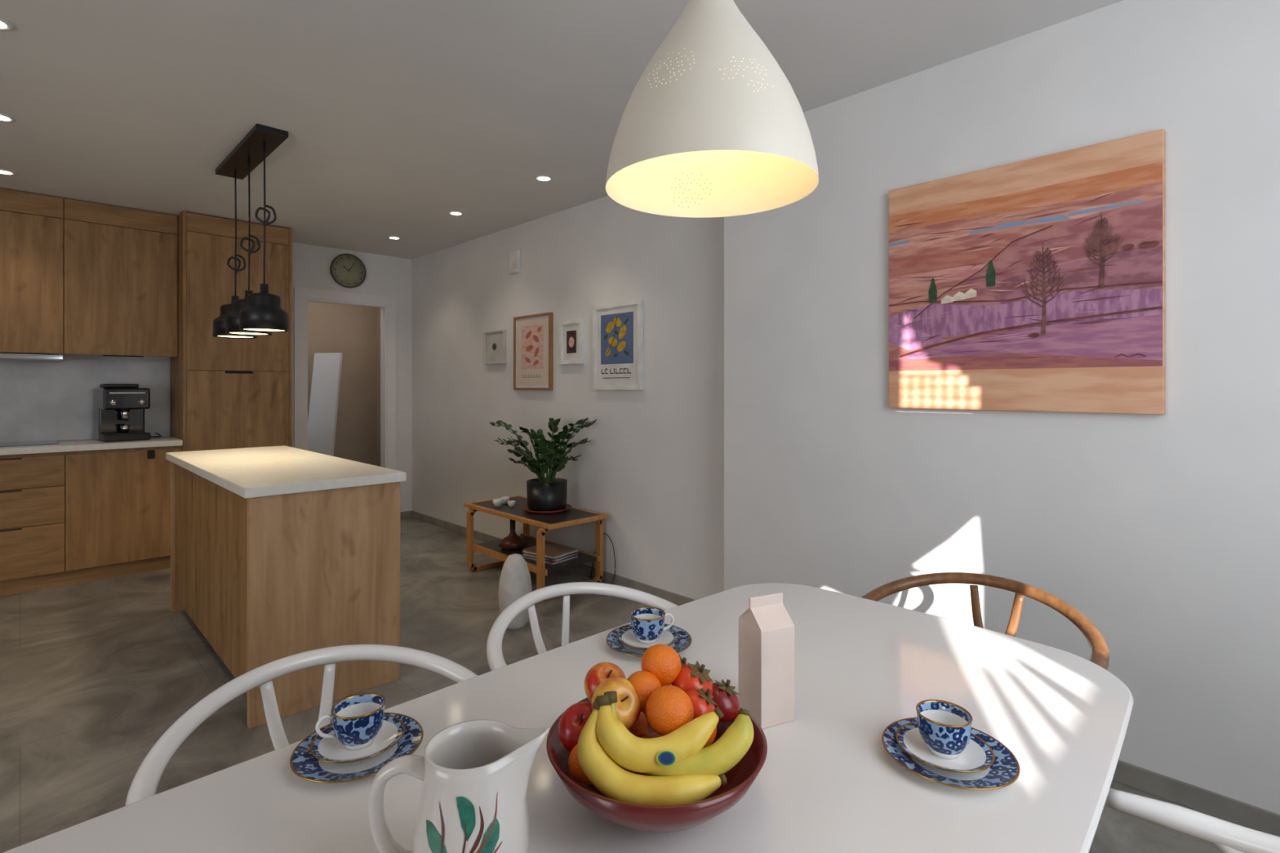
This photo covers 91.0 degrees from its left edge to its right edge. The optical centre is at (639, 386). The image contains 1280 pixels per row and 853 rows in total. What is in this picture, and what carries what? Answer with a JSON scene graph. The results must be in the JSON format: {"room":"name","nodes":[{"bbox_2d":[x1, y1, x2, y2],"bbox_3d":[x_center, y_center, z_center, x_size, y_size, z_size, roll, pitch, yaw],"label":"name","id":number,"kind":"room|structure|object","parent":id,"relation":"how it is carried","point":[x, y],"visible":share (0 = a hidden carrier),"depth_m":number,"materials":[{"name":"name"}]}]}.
{"room":"dining room","nodes":[
{"label":"dining room","id":0,"kind":"room"},
{"bbox_2d":[0,241,411,511],"bbox_3d":[-4.315,0.015,4.326,5.930,2.570,0.100,0,0,-45],"label":"wall","id":1,"kind":"structure","parent":0,"point":[398,269],"depth_m":6.10,"materials":[{"name":"paint"}]},
{"bbox_2d":[0,358,169,442],"bbox_3d":[-4.880,0.089,3.688,3.430,0.579,0.013,0,0,-45],"label":"backsplash","id":2,"kind":"structure","parent":1,"relation":"attached to","point":[40,401],"depth_m":4.47,"materials":[{"name":"stone"}]},
{"bbox_2d":[0,188,177,357],"bbox_3d":[-4.752,-0.739,3.558,3.430,1.049,0.347,0,0,-45],"label":"upper cabinet","id":3,"kind":"object","parent":1,"relation":"attached to","point":[77,277],"visible":1,"depth_m":4.28,"materials":[{"name":"brown wood"}]},
{"bbox_2d":[0,353,63,362],"bbox_3d":[-4.181,-0.195,4.101,0.605,0.039,0.370,0,0,-45],"label":"range hood","id":4,"kind":"object","parent":3,"relation":"attached to","point":[3,357],"visible":1,"depth_m":4.10,"materials":[{"name":"metal"}]},
{"bbox_2d":[293,297,305,449],"bbox_3d":[-3.000,0.255,5.542,0.090,2.090,0.015,0,0,-45],"label":"door frame","id":5,"kind":"structure","parent":1,"relation":"attached to","point":[299,302],"depth_m":5.54,"materials":[{"name":"white paint"}]},
{"bbox_2d":[305,297,307,450],"bbox_3d":[-2.998,0.255,5.618,0.020,2.090,0.110,0,0,-45],"label":"lining","id":6,"kind":"object","parent":1,"relation":"attached to","point":[306,299],"visible":0.3,"depth_m":5.58,"materials":[{"name":"white paint"}]},
{"bbox_2d":[293,286,396,306],"bbox_3d":[-2.708,-0.835,5.830,0.910,0.090,0.015,0,0,-45],"label":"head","id":7,"kind":"object","parent":1,"relation":"attached to","point":[304,292],"visible":1,"depth_m":5.80},
{"bbox_2d":[307,297,385,307],"bbox_3d":[-2.745,-0.780,5.867,0.690,0.020,0.110,0,0,-45],"label":"lining","id":8,"kind":"object","parent":1,"relation":"in","point":[309,300],"depth_m":5.84,"materials":[{"name":"white paint"}]},
{"bbox_2d":[329,253,366,288],"bbox_3d":[-2.701,-1.075,5.822,0.316,0.316,0.036,0,0,-45],"label":"wall clock","id":9,"kind":"object","parent":1,"relation":"attached to","point":[347,270],"visible":1,"depth_m":5.82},
{"bbox_2d":[380,305,386,467],"bbox_3d":[-2.492,0.255,6.116,0.020,2.090,0.110,0,0,-45],"label":"lining","id":10,"kind":"object","parent":1,"relation":"attached to","point":[383,310],"visible":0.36,"depth_m":6.09,"materials":[{"name":"white paint"}]},
{"bbox_2d":[386,305,396,470],"bbox_3d":[-2.416,0.255,6.118,0.090,2.090,0.015,0,0,-45],"label":"door frame","id":11,"kind":"structure","parent":1,"relation":"attached to","point":[391,310],"depth_m":6.11,"materials":[{"name":"white paint"}]},
{"bbox_2d":[400,510,411,519],"bbox_3d":[-2.333,1.265,6.202,0.148,0.070,0.012,0,0,-45],"label":"baseboard","id":12,"kind":"structure","parent":1,"relation":"attached to","point":[406,514],"depth_m":6.21,"materials":[{"name":"wood"}]},
{"bbox_2d":[307,302,376,466],"bbox_3d":[-3.594,0.015,6.849,1.700,2.570,0.100,0,0,-45],"label":"wall","id":13,"kind":"structure","parent":0,"point":[350,331],"depth_m":7.10,"materials":[{"name":"paint"}]},
{"bbox_2d":[376,307,380,466],"bbox_3d":[-2.607,0.015,6.916,0.100,2.570,1.190,0,0,-45],"label":"wall","id":14,"kind":"structure","parent":0,"point":[378,309],"depth_m":7.27,"materials":[{"name":"paint"}]},
{"bbox_2d":[0,0,1123,259],"bbox_3d":[-2.247,-1.320,2.279,6.200,0.100,8.600,0,0,-45],"label":"ceiling","id":15,"kind":"structure","parent":0,"point":[397,116],"depth_m":2.65,"materials":[{"name":"paint"}]},
{"bbox_2d":[0,17,13,31],"bbox_3d":[-2.248,-1.267,2.179,0.110,0.006,0.110,0,0,-45],"label":"recessed light","id":16,"kind":"object","parent":15,"relation":"in","point":[5,25],"visible":1,"depth_m":2.20,"materials":[{"name":"white plastic"}]},
{"bbox_2d":[0,112,15,122],"bbox_3d":[-3.006,-1.267,2.949,0.110,0.006,0.110,0,0,-45],"label":"recessed light","id":17,"kind":"object","parent":15,"relation":"in","point":[3,117],"visible":1,"depth_m":2.96,"materials":[{"name":"white plastic"}]},
{"bbox_2d":[0,168,16,175],"bbox_3d":[-3.750,-1.267,3.703,0.110,0.006,0.110,0,0,-45],"label":"recessed light","id":18,"kind":"object","parent":15,"relation":"in","point":[3,171],"visible":1,"depth_m":3.72,"materials":[{"name":"white plastic"}]},
{"bbox_2d":[213,123,288,338],"bbox_3d":[-2.112,-0.777,3.395,0.216,0.985,0.900,0,0,-45],"label":"pendant light","id":19,"kind":"object","parent":15,"relation":"hanging from","point":[260,313],"visible":1,"depth_m":3.26,"materials":[{"name":"metal"}]},
{"bbox_2d":[217,335,247,337],"bbox_3d":[-2.322,-0.294,3.608,0.190,0.006,0.190,0,0,-45],"label":"diffuser","id":20,"kind":"object","parent":19,"relation":"attached to","point":[218,335],"depth_m":3.60,"materials":[{"name":"white plastic"}]},
{"bbox_2d":[230,332,267,334],"bbox_3d":[-2.112,-0.294,3.395,0.190,0.006,0.190,0,0,-45],"label":"diffuser","id":21,"kind":"object","parent":19,"relation":"attached to","point":[231,333],"depth_m":3.42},
{"bbox_2d":[244,328,281,331],"bbox_3d":[-1.901,-0.294,3.181,0.190,0.006,0.190,0,0,-45],"label":"diffuser","id":22,"kind":"object","parent":19,"relation":"attached to","point":[247,330],"depth_m":3.22,"materials":[{"name":"white plastic"}]},
{"bbox_2d":[387,235,401,239],"bbox_3d":[-2.088,-1.267,5.343,0.110,0.006,0.110,0,0,-45],"label":"recessed light","id":23,"kind":"object","parent":15,"relation":"in","point":[395,237],"visible":1,"depth_m":5.34,"materials":[{"name":"white plastic"}]},
{"bbox_2d":[448,210,463,215],"bbox_3d":[-1.343,-1.267,4.588,0.110,0.006,0.110,0,0,-45],"label":"recessed light","id":24,"kind":"object","parent":15,"relation":"in","point":[451,212],"visible":1,"depth_m":4.58,"materials":[{"name":"white plastic"}]},
{"bbox_2d":[534,174,552,182],"bbox_3d":[-0.585,-1.267,3.819,0.110,0.006,0.110,0,0,-45],"label":"recessed light","id":25,"kind":"object","parent":15,"relation":"in","point":[544,178],"visible":1,"depth_m":3.81,"materials":[{"name":"white plastic"}]},
{"bbox_2d":[605,0,818,217],"bbox_3d":[0.111,-0.791,0.993,0.330,0.958,0.330,0,0,-45],"label":"pendant lamp","id":26,"kind":"object","parent":15,"relation":"hanging from","point":[713,126],"visible":1,"depth_m":0.90,"materials":[{"name":"ceramic"}]},
{"bbox_2d":[411,195,724,599],"bbox_3d":[-0.797,0.015,4.874,0.150,2.570,4.060,0,0,-45],"label":"wall","id":27,"kind":"structure","parent":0,"point":[652,462],"depth_m":4.27,"materials":[{"name":"paint"}]},
{"bbox_2d":[483,329,506,364],"bbox_3d":[-1.188,-0.324,5.141,0.030,0.273,0.310,0,0,-45],"label":"framed print","id":28,"kind":"object","parent":27,"relation":"attached to","point":[495,342],"visible":1,"depth_m":5.13,"materials":[{"name":"paint"}]},
{"bbox_2d":[492,342,496,350],"bbox_3d":[-1.191,-0.329,5.139,0.001,0.059,0.068,0,0,-45],"label":"print","id":29,"kind":"object","parent":28,"relation":"attached to","point":[494,344],"depth_m":5.14,"materials":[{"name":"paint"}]},
{"bbox_2d":[509,248,520,274],"bbox_3d":[-0.982,-0.980,4.930,0.033,0.180,0.120,0,0,-45],"label":"thermostat box","id":30,"kind":"object","parent":27,"relation":"attached to","point":[514,255],"visible":1,"depth_m":4.91,"materials":[{"name":"white plastic"}]},
{"bbox_2d":[513,311,553,390],"bbox_3d":[-0.813,-0.261,4.761,0.030,0.569,0.478,0,0,-45],"label":"poster","id":31,"kind":"object","parent":27,"relation":"attached to","point":[533,335],"visible":1,"depth_m":4.75,"materials":[{"name":"pink paper"}]},
{"bbox_2d":[516,317,548,385],"bbox_3d":[-0.816,-0.261,4.758,0.001,0.501,0.411,0,0,-45],"label":"print","id":32,"kind":"object","parent":31,"relation":"on","point":[532,333],"depth_m":4.75,"materials":[{"name":"paper"}]},
{"bbox_2d":[410,510,695,605],"bbox_3d":[-0.855,1.265,4.817,0.012,0.070,4.060,0,0,-45],"label":"baseboard","id":33,"kind":"structure","parent":27,"relation":"attached to","point":[581,569],"depth_m":4.26,"materials":[{"name":"wood"}]},
{"bbox_2d":[559,318,584,364],"bbox_3d":[-0.483,-0.315,4.426,0.030,0.310,0.248,0,0,-45],"label":"framed photo","id":34,"kind":"object","parent":27,"relation":"attached to","point":[571,332],"visible":1,"depth_m":4.41,"materials":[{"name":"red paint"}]},
{"bbox_2d":[566,330,576,353],"bbox_3d":[-0.482,-0.317,4.420,0.001,0.158,0.109,0,0,-45],"label":"print","id":35,"kind":"object","parent":34,"relation":"attached to","point":[571,335],"depth_m":4.42,"materials":[{"name":"brown paper"}]},
{"bbox_2d":[592,299,643,390],"bbox_3d":[-0.149,-0.263,4.088,0.030,0.565,0.460,0,0,-45],"label":"poster","id":36,"kind":"object","parent":27,"relation":"attached to","point":[617,327],"visible":1,"depth_m":4.07,"materials":[{"name":"paper"}]},
{"bbox_2d":[600,311,633,377],"bbox_3d":[-0.152,-0.267,4.085,0.001,0.420,0.313,0,0,-45],"label":"print","id":37,"kind":"object","parent":36,"relation":"attached to","point":[616,327],"depth_m":4.08,"materials":[{"name":"blue paper"}]},
{"bbox_2d":[0,517,1222,852],"bbox_3d":[-2.247,1.350,2.279,6.200,0.100,8.600,0,0,-45],"label":"floor","id":38,"kind":"structure","parent":0,"point":[93,674],"depth_m":2.84,"materials":[{"name":"concrete"}]},
{"bbox_2d":[0,435,182,595],"bbox_3d":[-4.683,0.840,3.488,3.430,0.920,0.544,0,0,-45],"label":"base cabinet","id":39,"kind":"object","parent":38,"relation":"on","point":[72,512],"visible":0.9,"depth_m":4.15,"materials":[{"name":"brown wood"}]},
{"bbox_2d":[0,435,182,455],"bbox_3d":[-4.684,0.400,3.488,3.428,0.040,0.544,0,0,-45],"label":"countertop","id":40,"kind":"structure","parent":39,"relation":"on","point":[162,441],"depth_m":4.21,"materials":[{"name":"white stone"}]},
{"bbox_2d":[0,440,59,448],"bbox_3d":[-4.144,0.375,4.059,0.570,0.008,0.410,0,0,-45],"label":"induction cooktop","id":41,"kind":"object","parent":40,"relation":"in","point":[48,442],"visible":1,"depth_m":4.11,"materials":[{"name":"glass"}]},
{"bbox_2d":[93,383,160,441],"bbox_3d":[-3.671,0.178,4.553,0.355,0.400,0.384,0,0,39],"label":"espresso machine","id":42,"kind":"object","parent":40,"relation":"on","point":[118,409],"visible":1,"depth_m":4.44,"materials":[{"name":"black metal"}]},
{"bbox_2d":[104,431,144,434],"bbox_3d":[-3.647,0.326,4.452,0.140,0.004,0.200,0,0,39],"label":"grille","id":43,"kind":"object","parent":42,"relation":"attached to","point":[105,433],"depth_m":4.43,"materials":[{"name":"black metal"}]},
{"bbox_2d":[98,431,151,441],"bbox_3d":[-3.651,0.353,4.455,0.170,0.050,0.260,0,0,39],"label":"drip tray","id":44,"kind":"object","parent":42,"relation":"on","point":[103,436],"depth_m":4.40,"materials":[{"name":"black metal"}]},
{"bbox_2d":[120,424,130,432],"bbox_3d":[-3.647,0.296,4.452,0.060,0.056,0.060,0,0,39],"label":"cup","id":45,"kind":"object","parent":42,"relation":"on","point":[124,428],"depth_m":4.43,"materials":[{"name":"silver metal"}]},
{"bbox_2d":[170,210,292,451],"bbox_3d":[-3.210,0.018,4.948,0.713,2.565,0.534,0,0,-45],"label":"pantry cabinet","id":46,"kind":"object","parent":38,"relation":"on","point":[226,393],"visible":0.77,"depth_m":4.71,"materials":[{"name":"brown wood"}]},
{"bbox_2d":[165,445,406,728],"bbox_3d":[-1.892,0.840,3.218,0.625,0.920,1.800,0,0,-45],"label":"kitchen island","id":47,"kind":"object","parent":38,"relation":"on","point":[277,552],"visible":0.99,"depth_m":2.64,"materials":[{"name":"brown wood"}]},
{"bbox_2d":[165,445,406,498],"bbox_3d":[-1.892,0.400,3.218,0.625,0.040,1.800,0,0,-45],"label":"island countertop","id":48,"kind":"structure","parent":47,"relation":"on","point":[264,471],"depth_m":2.85,"materials":[{"name":"white stone"}]},
{"bbox_2d":[124,644,478,806],"bbox_3d":[-0.502,0.916,1.067,0.581,0.771,0.539,0,0,-45],"label":"dining chair","id":49,"kind":"object","parent":38,"relation":"on","point":[144,784],"visible":0.42,"depth_m":1.20,"materials":[{"name":"white paint"}]},
{"bbox_2d":[307,352,342,456],"bbox_3d":[-3.253,0.473,6.413,0.330,1.650,0.231,0,0,15],"label":"leaning mirror","id":50,"kind":"object","parent":38,"relation":"on","point":[326,369],"visible":0.55,"depth_m":6.43,"materials":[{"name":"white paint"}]},
{"bbox_2d":[497,553,532,630],"bbox_3d":[-0.676,1.101,3.406,0.180,0.397,0.180,0,0,-45],"label":"floor vase","id":51,"kind":"object","parent":38,"relation":"on","point":[515,582],"visible":0.87,"depth_m":3.34,"materials":[{"name":"white ceramic"}]},
{"bbox_2d":[463,495,608,600],"bbox_3d":[-0.730,1.063,4.280,0.501,0.469,1.020,0,0,-45],"label":"side table","id":52,"kind":"object","parent":38,"relation":"on","point":[573,516],"visible":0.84,"depth_m":4.13,"materials":[{"name":"brown wood"}]},
{"bbox_2d":[493,498,502,506],"bbox_3d":[-0.988,0.806,4.363,0.068,0.050,0.068,0,0,-45],"label":"cup","id":53,"kind":"object","parent":52,"relation":"on","point":[497,502],"visible":1,"depth_m":4.34,"materials":[{"name":"ceramic"}]},
{"bbox_2d":[501,496,509,504],"bbox_3d":[-0.959,0.808,4.476,0.061,0.045,0.061,0,0,-45],"label":"cup","id":54,"kind":"object","parent":52,"relation":"on","point":[505,499],"visible":0.9,"depth_m":4.46,"materials":[{"name":"ceramic"}]},
{"bbox_2d":[507,500,515,507],"bbox_3d":[-0.889,0.811,4.348,0.054,0.040,0.054,0,0,-45],"label":"cup","id":55,"kind":"object","parent":52,"relation":"on","point":[511,504],"visible":1,"depth_m":4.33,"materials":[{"name":"ceramic"}]},
{"bbox_2d":[498,519,526,550],"bbox_3d":[-0.882,1.014,4.355,0.190,0.200,0.190,0,0,-45],"label":"vase","id":56,"kind":"object","parent":52,"relation":"on","point":[513,541],"visible":0.91,"depth_m":4.31,"materials":[{"name":"ceramic"}]},
{"bbox_2d":[476,535,595,572],"bbox_3d":[-0.730,1.125,4.280,0.430,0.020,0.860,0,0,-45],"label":"shelf","id":57,"kind":"object","parent":52,"relation":"attached to","point":[491,548],"depth_m":4.18,"materials":[{"name":"black wood"}]},
{"bbox_2d":[522,503,571,514],"bbox_3d":[-0.628,0.820,4.240,0.330,0.022,0.330,0,0,-45],"label":"terracotta saucer","id":58,"kind":"object","parent":52,"relation":"on","point":[567,506],"visible":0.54,"depth_m":4.13,"materials":[{"name":"red ceramic"}]},
{"bbox_2d":[489,417,597,511],"bbox_3d":[-0.647,0.512,4.192,0.746,0.621,0.373,0,0,10],"label":"plant","id":59,"kind":"object","parent":58,"relation":"on","point":[548,493],"visible":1,"depth_m":4.16,"materials":[{"name":"green plant"}]},
{"bbox_2d":[522,542,577,564],"bbox_3d":[-0.587,1.087,4.112,0.306,0.053,0.254,0,0,34],"label":"magazine stack","id":60,"kind":"object","parent":52,"relation":"on","point":[553,553],"visible":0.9,"depth_m":4.06,"materials":[{"name":"paper"}]},
{"bbox_2d":[522,550,577,558],"bbox_3d":[-0.587,1.074,4.112,0.280,0.008,0.220,0,0,33],"label":"magazine","id":61,"kind":"object","parent":60,"relation":"on","point":[548,553],"depth_m":4.05,"materials":[{"name":"white paper"}]},
{"bbox_2d":[522,552,577,561],"bbox_3d":[-0.587,1.092,4.112,0.280,0.008,0.220,0,0,31],"label":"magazine","id":62,"kind":"object","parent":60,"relation":"on","point":[567,556],"depth_m":4.04,"materials":[{"name":"white paper"}]},
{"bbox_2d":[523,554,577,563],"bbox_3d":[-0.587,1.101,4.112,0.280,0.008,0.220,0,0,40],"label":"magazine","id":63,"kind":"object","parent":60,"relation":"on","point":[567,557],"depth_m":4.02,"materials":[{"name":"white paper"}]},
{"bbox_2d":[523,542,577,557],"bbox_3d":[-0.587,1.065,4.112,0.280,0.008,0.220,0,0,36],"label":"magazine","id":64,"kind":"object","parent":60,"relation":"on","point":[551,550],"depth_m":4.07,"materials":[{"name":"brown paper"}]},
{"bbox_2d":[523,555,577,564],"bbox_3d":[-0.587,1.110,4.112,0.280,0.008,0.220,0,0,37],"label":"magazine","id":65,"kind":"object","parent":60,"relation":"on","point":[564,558],"depth_m":4.01,"materials":[{"name":"white paper"}]},
{"bbox_2d":[524,551,577,560],"bbox_3d":[-0.587,1.083,4.112,0.280,0.008,0.220,0,0,41],"label":"magazine","id":66,"kind":"object","parent":60,"relation":"on","point":[548,556],"depth_m":4.02,"materials":[{"name":"white paper"}]},
{"bbox_2d":[2,582,1133,852],"bbox_3d":[-0.029,0.930,0.849,2.050,0.740,0.936,0,0,-45],"label":"dining table","id":67,"kind":"object","parent":38,"relation":"on","point":[827,781],"visible":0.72,"depth_m":0.91,"materials":[{"name":"laminate"}]},
{"bbox_2d":[289,712,423,783],"bbox_3d":[-0.427,0.551,0.956,0.185,0.018,0.185,0,0,-45],"label":"dessert plate","id":68,"kind":"object","parent":67,"relation":"on","point":[303,763],"visible":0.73,"depth_m":0.93,"materials":[{"name":"blue ceramic"}]},
{"bbox_2d":[309,714,405,763],"bbox_3d":[-0.432,0.546,0.967,0.134,0.016,0.134,0,0,-45],"label":"saucer","id":69,"kind":"object","parent":68,"relation":"on","point":[331,750],"visible":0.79,"depth_m":0.95,"materials":[{"name":"white ceramic"}]},
{"bbox_2d":[315,693,386,751],"bbox_3d":[-0.436,0.518,0.967,0.085,0.060,0.077,0,0,10],"label":"teacup","id":70,"kind":"object","parent":69,"relation":"on","point":[357,719],"visible":1,"depth_m":0.95,"materials":[{"name":"blue ceramic"}]},
{"bbox_2d":[368,720,549,852],"bbox_3d":[-0.200,0.469,0.698,0.158,0.181,0.140,0,0,40],"label":"ceramic pitcher","id":71,"kind":"object","parent":67,"relation":"on","point":[474,774],"visible":1,"depth_m":0.67,"materials":[{"name":"ceramic"}]},
{"bbox_2d":[605,623,692,657],"bbox_3d":[0.019,0.551,1.356,0.185,0.018,0.185,0,0,-45],"label":"dessert plate","id":72,"kind":"object","parent":67,"relation":"on","point":[684,641],"visible":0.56,"depth_m":1.34,"materials":[{"name":"blue ceramic"}]},
{"bbox_2d":[616,626,678,649],"bbox_3d":[0.017,0.546,1.359,0.134,0.016,0.134,0,0,-45],"label":"saucer","id":73,"kind":"object","parent":72,"relation":"on","point":[625,636],"visible":0.59,"depth_m":1.36,"materials":[{"name":"white ceramic"}]},
{"bbox_2d":[630,606,674,644],"bbox_3d":[0.019,0.518,1.362,0.077,0.060,0.086,0,0,36],"label":"teacup","id":74,"kind":"object","parent":73,"relation":"on","point":[647,623],"visible":1,"depth_m":1.34,"materials":[{"name":"blue ceramic"}]},
{"bbox_2d":[546,697,767,833],"bbox_3d":[0.022,0.516,0.849,0.294,0.088,0.294,0,0,-45],"label":"fruit bowl","id":75,"kind":"object","parent":67,"relation":"on","point":[636,817],"visible":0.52,"depth_m":0.74,"materials":[{"name":"ceramic"}]},
{"bbox_2d":[558,702,591,751],"bbox_3d":[-0.078,0.461,0.848,0.064,0.061,0.063,0,0,-25],"label":"apple","id":76,"kind":"object","parent":75,"relation":"in","point":[573,720],"visible":0.52,"depth_m":0.83,"materials":[{"name":"red food"}]},
{"bbox_2d":[568,743,592,785],"bbox_3d":[-0.066,0.480,0.804,0.052,0.051,0.051,0,0,-24],"label":"orange","id":77,"kind":"object","parent":75,"relation":"in","point":[575,770],"visible":0.3,"depth_m":0.79,"materials":[{"name":"orange food"}]},
{"bbox_2d":[583,662,626,702],"bbox_3d":[-0.049,0.429,0.903,0.062,0.058,0.061,0,0,-16],"label":"apple","id":78,"kind":"object","parent":75,"relation":"in","point":[599,673],"visible":0.56,"depth_m":0.89,"materials":[{"name":"red food"}]},
{"bbox_2d":[591,676,640,729],"bbox_3d":[-0.032,0.429,0.849,0.068,0.066,0.065,0,0,-21],"label":"apple","id":79,"kind":"object","parent":75,"relation":"in","point":[628,704],"visible":0.62,"depth_m":0.83,"materials":[{"name":"food"}]},
{"bbox_2d":[627,711,647,737],"bbox_3d":[-0.023,0.488,0.899,0.068,0.066,0.067,0,0,-16],"label":"orange","id":80,"kind":"object","parent":75,"relation":"in","point":[639,729],"visible":0.11,"depth_m":0.88,"materials":[{"name":"orange food"}]},
{"bbox_2d":[626,671,662,712],"bbox_3d":[0.004,0.421,0.869,0.054,0.052,0.054,0,0,-12],"label":"orange","id":81,"kind":"object","parent":80,"relation":"on","point":[644,683],"visible":0.63,"depth_m":0.85,"materials":[{"name":"orange food"}]},
{"bbox_2d":[634,733,661,776],"bbox_3d":[0.022,0.505,0.849,0.067,0.066,0.068,0,0,-26],"label":"orange","id":82,"kind":"object","parent":75,"relation":"in","point":[651,735],"visible":0.08,"depth_m":0.85,"materials":[{"name":"orange food"}]},
{"bbox_2d":[577,697,727,805],"bbox_3d":[0.012,0.451,0.764,0.182,0.104,0.067,0,0,15],"label":"banana","id":83,"kind":"object","parent":75,"relation":"in","point":[615,783],"visible":0.92,"depth_m":0.75,"materials":[{"name":"yellow food"}]},
{"bbox_2d":[595,694,724,773],"bbox_3d":[0.025,0.434,0.786,0.163,0.082,0.056,0,0,2],"label":"banana","id":84,"kind":"object","parent":75,"relation":"in","point":[632,753],"visible":0.99,"depth_m":0.77,"materials":[{"name":"yellow food"}]},
{"bbox_2d":[656,749,677,767],"bbox_3d":[0.032,0.448,0.758,0.026,0.017,0.007,0,0,-2],"label":"sticker","id":85,"kind":"object","parent":84,"relation":"attached to","point":[666,757],"visible":1,"depth_m":0.76,"materials":[{"name":"blue paper"}]},
{"bbox_2d":[640,644,680,686],"bbox_3d":[0.030,0.398,0.899,0.057,0.056,0.058,0,0,-25],"label":"orange","id":86,"kind":"object","parent":75,"relation":"in","point":[663,661],"visible":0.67,"depth_m":0.88,"materials":[{"name":"orange food"}]},
{"bbox_2d":[645,684,693,736],"bbox_3d":[0.039,0.428,0.829,0.063,0.062,0.064,0,0,-19],"label":"orange","id":87,"kind":"object","parent":75,"relation":"in","point":[668,708],"visible":0.89,"depth_m":0.81,"materials":[{"name":"orange food"}]},
{"bbox_2d":[604,691,753,776],"bbox_3d":[0.049,0.439,0.790,0.192,0.095,0.057,0,0,1],"label":"banana","id":88,"kind":"object","parent":75,"relation":"in","point":[717,758],"visible":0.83,"depth_m":0.77,"materials":[{"name":"yellow food"}]},
{"bbox_2d":[684,686,717,719],"bbox_3d":[0.078,0.435,0.857,0.050,0.052,0.051,0,0,39],"label":"persimmon","id":89,"kind":"object","parent":75,"relation":"in","point":[702,703],"visible":0.44,"depth_m":0.84,"materials":[{"name":"red food"}]},
{"bbox_2d":[702,725,716,748],"bbox_3d":[0.077,0.485,0.899,0.065,0.064,0.066,0,0,-28],"label":"orange","id":90,"kind":"object","parent":75,"relation":"in","point":[713,736],"visible":0.05,"depth_m":0.88,"materials":[{"name":"orange food"}]},
{"bbox_2d":[671,661,714,695],"bbox_3d":[0.074,0.422,0.894,0.060,0.060,0.061,0,0,-12],"label":"persimmon","id":91,"kind":"object","parent":90,"relation":"on","point":[691,676],"visible":0.65,"depth_m":0.88,"materials":[{"name":"red food"}]},
{"bbox_2d":[678,653,686,666],"bbox_3d":[0.053,0.408,0.909,0.040,0.040,0.039,0,0,-15],"label":"persimmon","id":92,"kind":"object","parent":91,"relation":"on","point":[683,660],"visible":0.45,"depth_m":0.90,"materials":[{"name":"food"}]},
{"bbox_2d":[711,679,740,722],"bbox_3d":[0.116,0.452,0.909,0.057,0.057,0.057,0,0,33],"label":"persimmon","id":93,"kind":"object","parent":75,"relation":"in","point":[726,700],"visible":0.62,"depth_m":0.89,"materials":[{"name":"red food"}]},
{"bbox_2d":[737,592,794,728],"bbox_3d":[0.215,0.457,1.071,0.068,0.205,0.068,0,0,-25],"label":"milk carton","id":94,"kind":"object","parent":67,"relation":"on","point":[766,629],"visible":0.97,"depth_m":1.05,"materials":[{"name":"cardboard"}]},
{"bbox_2d":[881,717,1020,790],"bbox_3d":[0.461,0.551,0.940,0.185,0.018,0.185,0,0,-45],"label":"dessert plate","id":95,"kind":"object","parent":67,"relation":"on","point":[1005,770],"visible":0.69,"depth_m":0.91,"materials":[{"name":"blue ceramic"}]},
{"bbox_2d":[895,721,995,773],"bbox_3d":[0.456,0.546,0.944,0.134,0.016,0.134,0,0,-45],"label":"saucer","id":96,"kind":"object","parent":95,"relation":"on","point":[978,756],"visible":0.69,"depth_m":0.93,"materials":[{"name":"white ceramic"}]},
{"bbox_2d":[915,699,973,759],"bbox_3d":[0.455,0.518,0.948,0.077,0.060,0.085,0,0,-14],"label":"teacup","id":97,"kind":"object","parent":96,"relation":"on","point":[944,727],"visible":1,"depth_m":0.93,"materials":[{"name":"blue ceramic"}]},
{"bbox_2d":[486,582,678,671],"bbox_3d":[-0.069,0.916,1.487,0.581,0.771,0.539,0,0,-45],"label":"dining chair","id":98,"kind":"object","parent":38,"relation":"on","point":[495,660],"visible":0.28,"depth_m":1.65,"materials":[{"name":"white paint"}]},
{"bbox_2d":[590,533,615,584],"bbox_3d":[-0.248,1.132,4.165,0.013,0.330,0.246,0,0,-45],"label":"charging cable","id":99,"kind":"object","parent":38,"relation":"on","point":[604,533],"visible":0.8,"depth_m":4.10,"materials":[{"name":"black plastic"}]},
{"bbox_2d":[861,572,1109,670],"bbox_3d":[0.819,0.916,1.580,0.539,0.771,0.581,0,0,-45],"label":"dining chair","id":100,"kind":"object","parent":38,"relation":"on","point":[1100,654],"visible":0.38,"depth_m":1.71,"materials":[{"name":"brown wood"}]},
{"bbox_2d":[1106,788,1279,852],"bbox_3d":[0.618,0.916,0.662,0.581,0.771,0.539,0,0,-45],"label":"dining chair","id":101,"kind":"object","parent":38,"relation":"on","point":[1228,837],"visible":1,"depth_m":0.87,"materials":[{"name":"white paint"}]},
{"bbox_2d":[724,0,1279,814],"bbox_3d":[1.646,0.015,2.255,0.350,2.570,3.100,0,0,-45],"label":"wall","id":102,"kind":"structure","parent":0,"point":[1162,531],"depth_m":2.16,"materials":[{"name":"white paint"}]},
{"bbox_2d":[888,128,1165,414],"bbox_3d":[1.338,-0.360,2.283,0.048,0.895,0.876,0,0,-45],"label":"landscape painting","id":103,"kind":"object","parent":102,"relation":"attached to","point":[1038,283],"visible":1,"depth_m":2.21,"materials":[{"name":"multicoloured paint"}]},
{"bbox_2d":[1112,760,1279,836],"bbox_3d":[1.482,1.265,2.163,0.012,0.070,3.000,0,0,-45],"label":"baseboard","id":104,"kind":"structure","parent":102,"relation":"attached to","point":[1194,797],"depth_m":1.93,"materials":[{"name":"wood"}]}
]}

